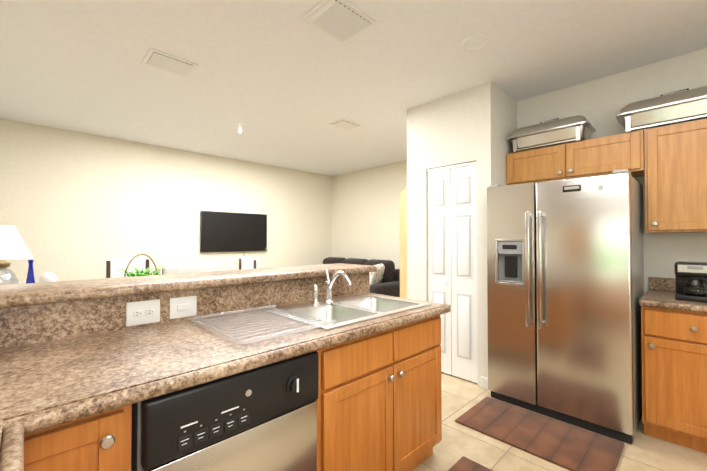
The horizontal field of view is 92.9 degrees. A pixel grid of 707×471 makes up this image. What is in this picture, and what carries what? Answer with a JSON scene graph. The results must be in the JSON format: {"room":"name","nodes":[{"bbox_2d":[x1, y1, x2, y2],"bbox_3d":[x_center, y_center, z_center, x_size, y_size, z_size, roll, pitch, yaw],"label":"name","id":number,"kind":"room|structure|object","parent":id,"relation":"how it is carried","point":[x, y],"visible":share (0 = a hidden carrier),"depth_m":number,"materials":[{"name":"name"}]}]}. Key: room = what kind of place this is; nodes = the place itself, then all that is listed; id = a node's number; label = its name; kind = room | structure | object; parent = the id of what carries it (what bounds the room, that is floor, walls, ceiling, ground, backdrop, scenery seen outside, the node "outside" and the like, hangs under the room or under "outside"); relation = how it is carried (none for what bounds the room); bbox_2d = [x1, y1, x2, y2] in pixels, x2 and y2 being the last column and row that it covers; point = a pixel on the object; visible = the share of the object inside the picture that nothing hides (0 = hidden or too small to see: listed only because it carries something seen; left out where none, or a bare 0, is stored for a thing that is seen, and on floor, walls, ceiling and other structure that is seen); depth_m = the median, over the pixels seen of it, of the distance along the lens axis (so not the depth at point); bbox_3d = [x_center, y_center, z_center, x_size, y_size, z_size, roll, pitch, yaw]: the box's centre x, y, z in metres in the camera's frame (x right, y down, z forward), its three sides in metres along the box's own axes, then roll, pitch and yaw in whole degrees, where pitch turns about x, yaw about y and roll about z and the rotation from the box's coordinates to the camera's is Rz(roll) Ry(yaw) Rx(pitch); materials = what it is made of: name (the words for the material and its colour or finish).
{"room":"kitchen","nodes":[
{"label":"kitchen","id":0,"kind":"room"},
{"bbox_2d":[0,118,331,284],"bbox_3d":[-2.483,0.028,5.497,5.700,2.720,0.100,1,-1,-44],"label":"wall","id":1,"kind":"structure","parent":0,"point":[74,205],"depth_m":4.80,"materials":[{"name":"paint"}]},
{"bbox_2d":[198,211,266,251],"bbox_3d":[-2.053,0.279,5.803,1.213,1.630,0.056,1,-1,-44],"label":"wall-mounted tv","id":2,"kind":"object","parent":1,"relation":"attached to","point":[227,232],"visible":0.88,"depth_m":5.75,"materials":[{"name":"black plastic"}]},
{"bbox_2d":[0,272,369,348],"bbox_3d":[-0.849,0.803,1.724,2.590,1.068,0.130,1,-1,-44],"label":"backsplash","id":3,"kind":"structure","parent":0,"point":[25,325],"depth_m":1.49,"materials":[{"name":"stone"}]},
{"bbox_2d":[126,299,159,326],"bbox_3d":[-0.955,0.351,1.529,0.133,0.106,0.009,1,-1,-44],"label":"electrical outlet plate","id":4,"kind":"object","parent":3,"relation":"attached to","point":[142,312],"visible":1,"depth_m":1.52,"materials":[{"name":"white plastic"}]},
{"bbox_2d":[170,296,196,318],"bbox_3d":[-0.832,0.352,1.647,0.123,0.100,0.012,1,-1,-44],"label":"switch plate","id":5,"kind":"object","parent":3,"relation":"attached to","point":[180,307],"visible":1,"depth_m":1.64,"materials":[{"name":"white plastic"}]},
{"bbox_2d":[0,263,376,308],"bbox_3d":[-0.903,0.245,1.816,2.620,0.046,0.435,1,-1,-44],"label":"bar","id":6,"kind":"object","parent":3,"relation":"on","point":[20,295],"visible":1,"depth_m":1.60,"materials":[{"name":"stone"}]},
{"bbox_2d":[0,0,706,175],"bbox_3d":[0.057,-1.397,2.909,5.700,0.060,7.380,1,-1,-44],"label":"ceiling","id":7,"kind":"structure","parent":0,"point":[282,83],"depth_m":2.66,"materials":[{"name":"paint"}]},
{"bbox_2d":[141,48,198,77],"bbox_3d":[-1.463,-1.363,2.678,0.340,0.014,0.290,1,-1,-44],"label":"ceiling vent","id":8,"kind":"object","parent":7,"relation":"in","point":[160,60],"visible":1,"depth_m":2.65,"materials":[{"name":"white metal"}]},
{"bbox_2d":[300,0,375,42],"bbox_3d":[-0.098,-1.366,2.144,0.370,0.023,0.320,1,-1,-44],"label":"ceiling vent","id":9,"kind":"object","parent":7,"relation":"in","point":[342,21],"visible":1,"depth_m":2.12,"materials":[{"name":"white metal"}]},
{"bbox_2d":[329,119,361,130],"bbox_3d":[-0.098,-1.344,4.092,0.330,0.014,0.250,1,-1,-44],"label":"ceiling vent","id":10,"kind":"object","parent":7,"relation":"in","point":[345,124],"visible":1,"depth_m":4.07,"materials":[{"name":"white metal"}]},
{"bbox_2d":[461,35,489,50],"bbox_3d":[0.871,-1.395,2.397,0.196,0.059,0.196,1,-1,-44],"label":"recessed light","id":11,"kind":"object","parent":7,"relation":"in","point":[484,45],"visible":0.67,"depth_m":2.39,"materials":[{"name":"white plastic"}]},
{"bbox_2d":[332,161,406,268],"bbox_3d":[0.757,0.037,6.184,0.100,2.720,3.440,1,-1,-44],"label":"wall","id":12,"kind":"structure","parent":0,"point":[365,213],"depth_m":6.58,"materials":[{"name":"paint"}]},
{"bbox_2d":[407,107,414,299],"bbox_3d":[1.330,0.011,4.249,1.980,2.720,0.130,1,-1,-44],"label":"wall","id":13,"kind":"structure","parent":0,"point":[410,112],"depth_m":3.57,"materials":[{"name":"paint"}]},
{"bbox_2d":[415,85,478,385],"bbox_3d":[0.932,-0.002,3.318,0.110,2.720,0.650,1,-1,-44],"label":"wall","id":14,"kind":"structure","parent":0,"point":[478,123],"depth_m":3.33,"materials":[{"name":"paint"}]},
{"bbox_2d":[427,161,477,382],"bbox_3d":[0.945,0.334,3.248,0.062,2.023,0.532,1,-1,-44],"label":"closet door","id":15,"kind":"structure","parent":14,"relation":"in","point":[452,230],"depth_m":3.21,"materials":[{"name":"white wood"}]},
{"bbox_2d":[479,81,516,385],"bbox_3d":[1.878,0.003,3.687,1.980,2.720,0.120,1,-1,-44],"label":"wall","id":16,"kind":"structure","parent":0,"point":[497,110],"depth_m":3.02,"materials":[{"name":"paint"}]},
{"bbox_2d":[480,376,487,388],"bbox_3d":[-0.926,1.319,3.882,5.500,0.095,4.362,1,-1,-44],"label":"baseboard","id":17,"kind":"structure","parent":16,"relation":"attached to","point":[483,382],"depth_m":2.98,"materials":[{"name":"white wood"}]},
{"bbox_2d":[412,372,706,470],"bbox_3d":[0.057,1.382,2.872,5.700,0.060,7.380,1,-1,-44],"label":"floor","id":18,"kind":"structure","parent":0,"point":[458,441],"depth_m":2.10,"materials":[{"name":"tile"}]},
{"bbox_2d":[106,257,148,277],"bbox_3d":[-2.734,0.827,4.139,0.464,1.085,0.490,1,-1,-44],"label":"dining chair","id":19,"kind":"object","parent":18,"relation":"on","point":[113,265],"visible":0.27,"depth_m":4.24,"materials":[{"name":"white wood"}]},
{"bbox_2d":[162,264,217,274],"bbox_3d":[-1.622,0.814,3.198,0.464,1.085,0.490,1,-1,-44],"label":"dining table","id":20,"kind":"object","parent":18,"relation":"on","point":[188,269],"visible":0.19,"depth_m":3.01,"materials":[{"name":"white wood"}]},
{"bbox_2d":[131,351,318,470],"bbox_3d":[-0.575,0.896,1.351,0.620,0.872,0.685,1,-1,-44],"label":"dishwasher","id":21,"kind":"object","parent":18,"relation":"on","point":[263,418],"visible":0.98,"depth_m":1.10,"materials":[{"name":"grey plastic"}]},
{"bbox_2d":[0,269,450,470],"bbox_3d":[0.326,0.752,0.488,2.537,1.136,3.279,1,-1,-44],"label":"kitchen counter","id":22,"kind":"object","parent":18,"relation":"on","point":[66,404],"visible":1,"depth_m":1.38,"materials":[{"name":"stone"}]},
{"bbox_2d":[190,305,336,344],"bbox_3d":[-0.425,0.396,1.563,0.465,0.020,0.530,1,-1,-44],"label":"drainboard","id":23,"kind":"object","parent":22,"relation":"on","point":[263,327],"depth_m":1.50,"materials":[{"name":"silver plastic"}]},
{"bbox_2d":[312,269,351,304],"bbox_3d":[-0.130,0.309,1.988,0.157,0.209,0.240,1,-1,-44],"label":"faucet","id":24,"kind":"object","parent":22,"relation":"on","point":[328,300],"depth_m":2.04,"materials":[{"name":"silver metal"}]},
{"bbox_2d":[266,294,430,330],"bbox_3d":[-0.005,0.508,1.929,0.820,0.192,0.520,1,-1,-44],"label":"sink","id":25,"kind":"object","parent":22,"relation":"in","point":[349,311],"depth_m":1.95,"materials":[{"name":"silver metal"}]},
{"bbox_2d":[239,257,258,269],"bbox_3d":[-1.537,0.829,4.300,0.490,1.085,0.464,1,-1,-44],"label":"dining chair","id":26,"kind":"object","parent":18,"relation":"on","point":[248,263],"visible":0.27,"depth_m":4.43,"materials":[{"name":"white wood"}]},
{"bbox_2d":[323,257,399,296],"bbox_3d":[-0.049,0.912,6.154,0.980,0.969,2.180,1,-1,-44],"label":"sofa","id":27,"kind":"object","parent":18,"relation":"on","point":[385,278],"visible":0.25,"depth_m":5.59,"materials":[{"name":"fabric"}]},
{"bbox_2d":[400,189,406,297],"bbox_3d":[0.901,0.427,4.039,0.900,1.882,0.164,1,-1,-44],"label":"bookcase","id":28,"kind":"object","parent":18,"relation":"on","point":[403,243],"visible":0.23,"depth_m":3.75,"materials":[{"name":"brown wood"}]},
{"bbox_2d":[448,456,492,470],"bbox_3d":[0.538,1.325,1.512,0.890,0.015,0.560,1,-1,-44],"label":"area rug","id":29,"kind":"object","parent":18,"relation":"on","point":[463,463],"visible":0.91,"depth_m":1.92,"materials":[{"name":"brown fabric"}]},
{"bbox_2d":[455,396,624,470],"bbox_3d":[1.234,1.336,2.288,0.530,0.015,0.900,1,-1,-44],"label":"area rug","id":30,"kind":"object","parent":18,"relation":"on","point":[566,446],"visible":1,"depth_m":2.22,"materials":[{"name":"brown fabric"}]},
{"bbox_2d":[487,169,643,443],"bbox_3d":[1.698,0.462,2.717,0.822,1.767,0.930,1,-1,-44],"label":"refrigerator","id":31,"kind":"object","parent":18,"relation":"on","point":[565,275],"visible":1,"depth_m":2.40,"materials":[{"name":"metal"}]},
{"bbox_2d":[641,306,706,452],"bbox_3d":[2.452,0.903,2.091,0.663,0.878,0.950,1,-1,-44],"label":"base cabinet","id":32,"kind":"object","parent":18,"relation":"on","point":[674,375],"visible":0.98,"depth_m":2.12,"materials":[{"name":"brown wood"}]},
{"bbox_2d":[639,277,706,312],"bbox_3d":[2.451,0.393,2.103,0.658,0.142,0.958,1,-1,-44],"label":"countertop","id":33,"kind":"structure","parent":32,"relation":"on","point":[660,293],"depth_m":2.22,"materials":[{"name":"stone"}]},
{"bbox_2d":[675,261,706,302],"bbox_3d":[2.240,0.300,2.200,0.210,0.245,0.190,1,-1,-44],"label":"coffee maker","id":34,"kind":"object","parent":33,"relation":"on","point":[690,281],"visible":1,"depth_m":2.15,"materials":[{"name":"black plastic"}]},
{"bbox_3d":[-2.825,0.998,2.561,0.890,0.700,1.150,1,-1,-44],"label":"console table","id":35,"kind":"object","parent":18,"relation":"on","visible":0},
{"bbox_2d":[0,226,32,284],"bbox_3d":[-2.824,0.286,2.662,0.410,0.725,0.410,1,-1,-44],"label":"table lamp","id":36,"kind":"object","parent":35,"relation":"on","point":[13,245],"visible":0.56,"depth_m":2.65,"materials":[{"name":"white fabric"}]},
{"bbox_2d":[26,260,34,282],"bbox_3d":[-2.562,0.421,2.664,0.120,0.455,0.120,1,-1,-44],"label":"vase","id":37,"kind":"object","parent":35,"relation":"on","point":[30,277],"visible":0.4,"depth_m":2.65,"materials":[{"name":"blue glass"}]},
{"bbox_2d":[39,272,56,282],"bbox_3d":[-2.386,0.468,2.626,0.164,0.360,0.164,1,-1,-44],"label":"figurine","id":38,"kind":"object","parent":35,"relation":"on","point":[48,277],"visible":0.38,"depth_m":2.60,"materials":[{"name":"ceramic"}]},
{"bbox_3d":[-2.132,0.988,3.690,1.100,0.750,0.900,1,-1,-44],"label":"dining table","id":39,"kind":"object","parent":18,"relation":"on","visible":0},
{"bbox_2d":[108,253,172,277],"bbox_3d":[-2.131,0.394,3.396,0.582,0.428,0.546,1,-1,-44],"label":"basket","id":40,"kind":"object","parent":39,"relation":"on","point":[139,273],"visible":0.44,"depth_m":3.36,"materials":[{"name":"wicker"}]},
{"bbox_2d":[517,48,706,293],"bbox_3d":[2.685,-0.014,2.414,0.100,2.720,2.830,1,-1,-44],"label":"wall","id":41,"kind":"structure","parent":0,"point":[599,104],"depth_m":2.71,"materials":[{"name":"paint"}]},
{"bbox_2d":[506,130,644,184],"bbox_3d":[1.885,-0.627,2.921,0.348,0.300,0.990,1,-1,-44],"label":"upper cabinet","id":42,"kind":"object","parent":41,"relation":"attached to","point":[600,156],"visible":1,"depth_m":2.75,"materials":[{"name":"brown wood"}]},
{"bbox_2d":[507,115,595,151],"bbox_3d":[1.774,-0.911,3.040,0.328,0.269,0.648,1,-1,-44],"label":"chafing dish","id":43,"kind":"object","parent":42,"relation":"on","point":[563,131],"visible":0.88,"depth_m":2.91,"materials":[{"name":"silver metal"}]},
{"bbox_2d":[644,118,706,232],"bbox_3d":[2.565,-0.407,2.219,0.348,0.760,0.950,1,-1,-44],"label":"upper cabinet","id":44,"kind":"object","parent":41,"relation":"attached to","point":[675,156],"visible":1,"depth_m":2.34,"materials":[{"name":"brown wood"}]},
{"bbox_2d":[616,86,706,132],"bbox_3d":[2.346,-0.919,2.452,0.328,0.269,0.648,1,-1,-44],"label":"chafing dish","id":45,"kind":"object","parent":44,"relation":"on","point":[688,105],"visible":0.88,"depth_m":2.40,"materials":[{"name":"silver metal"}]}
]}

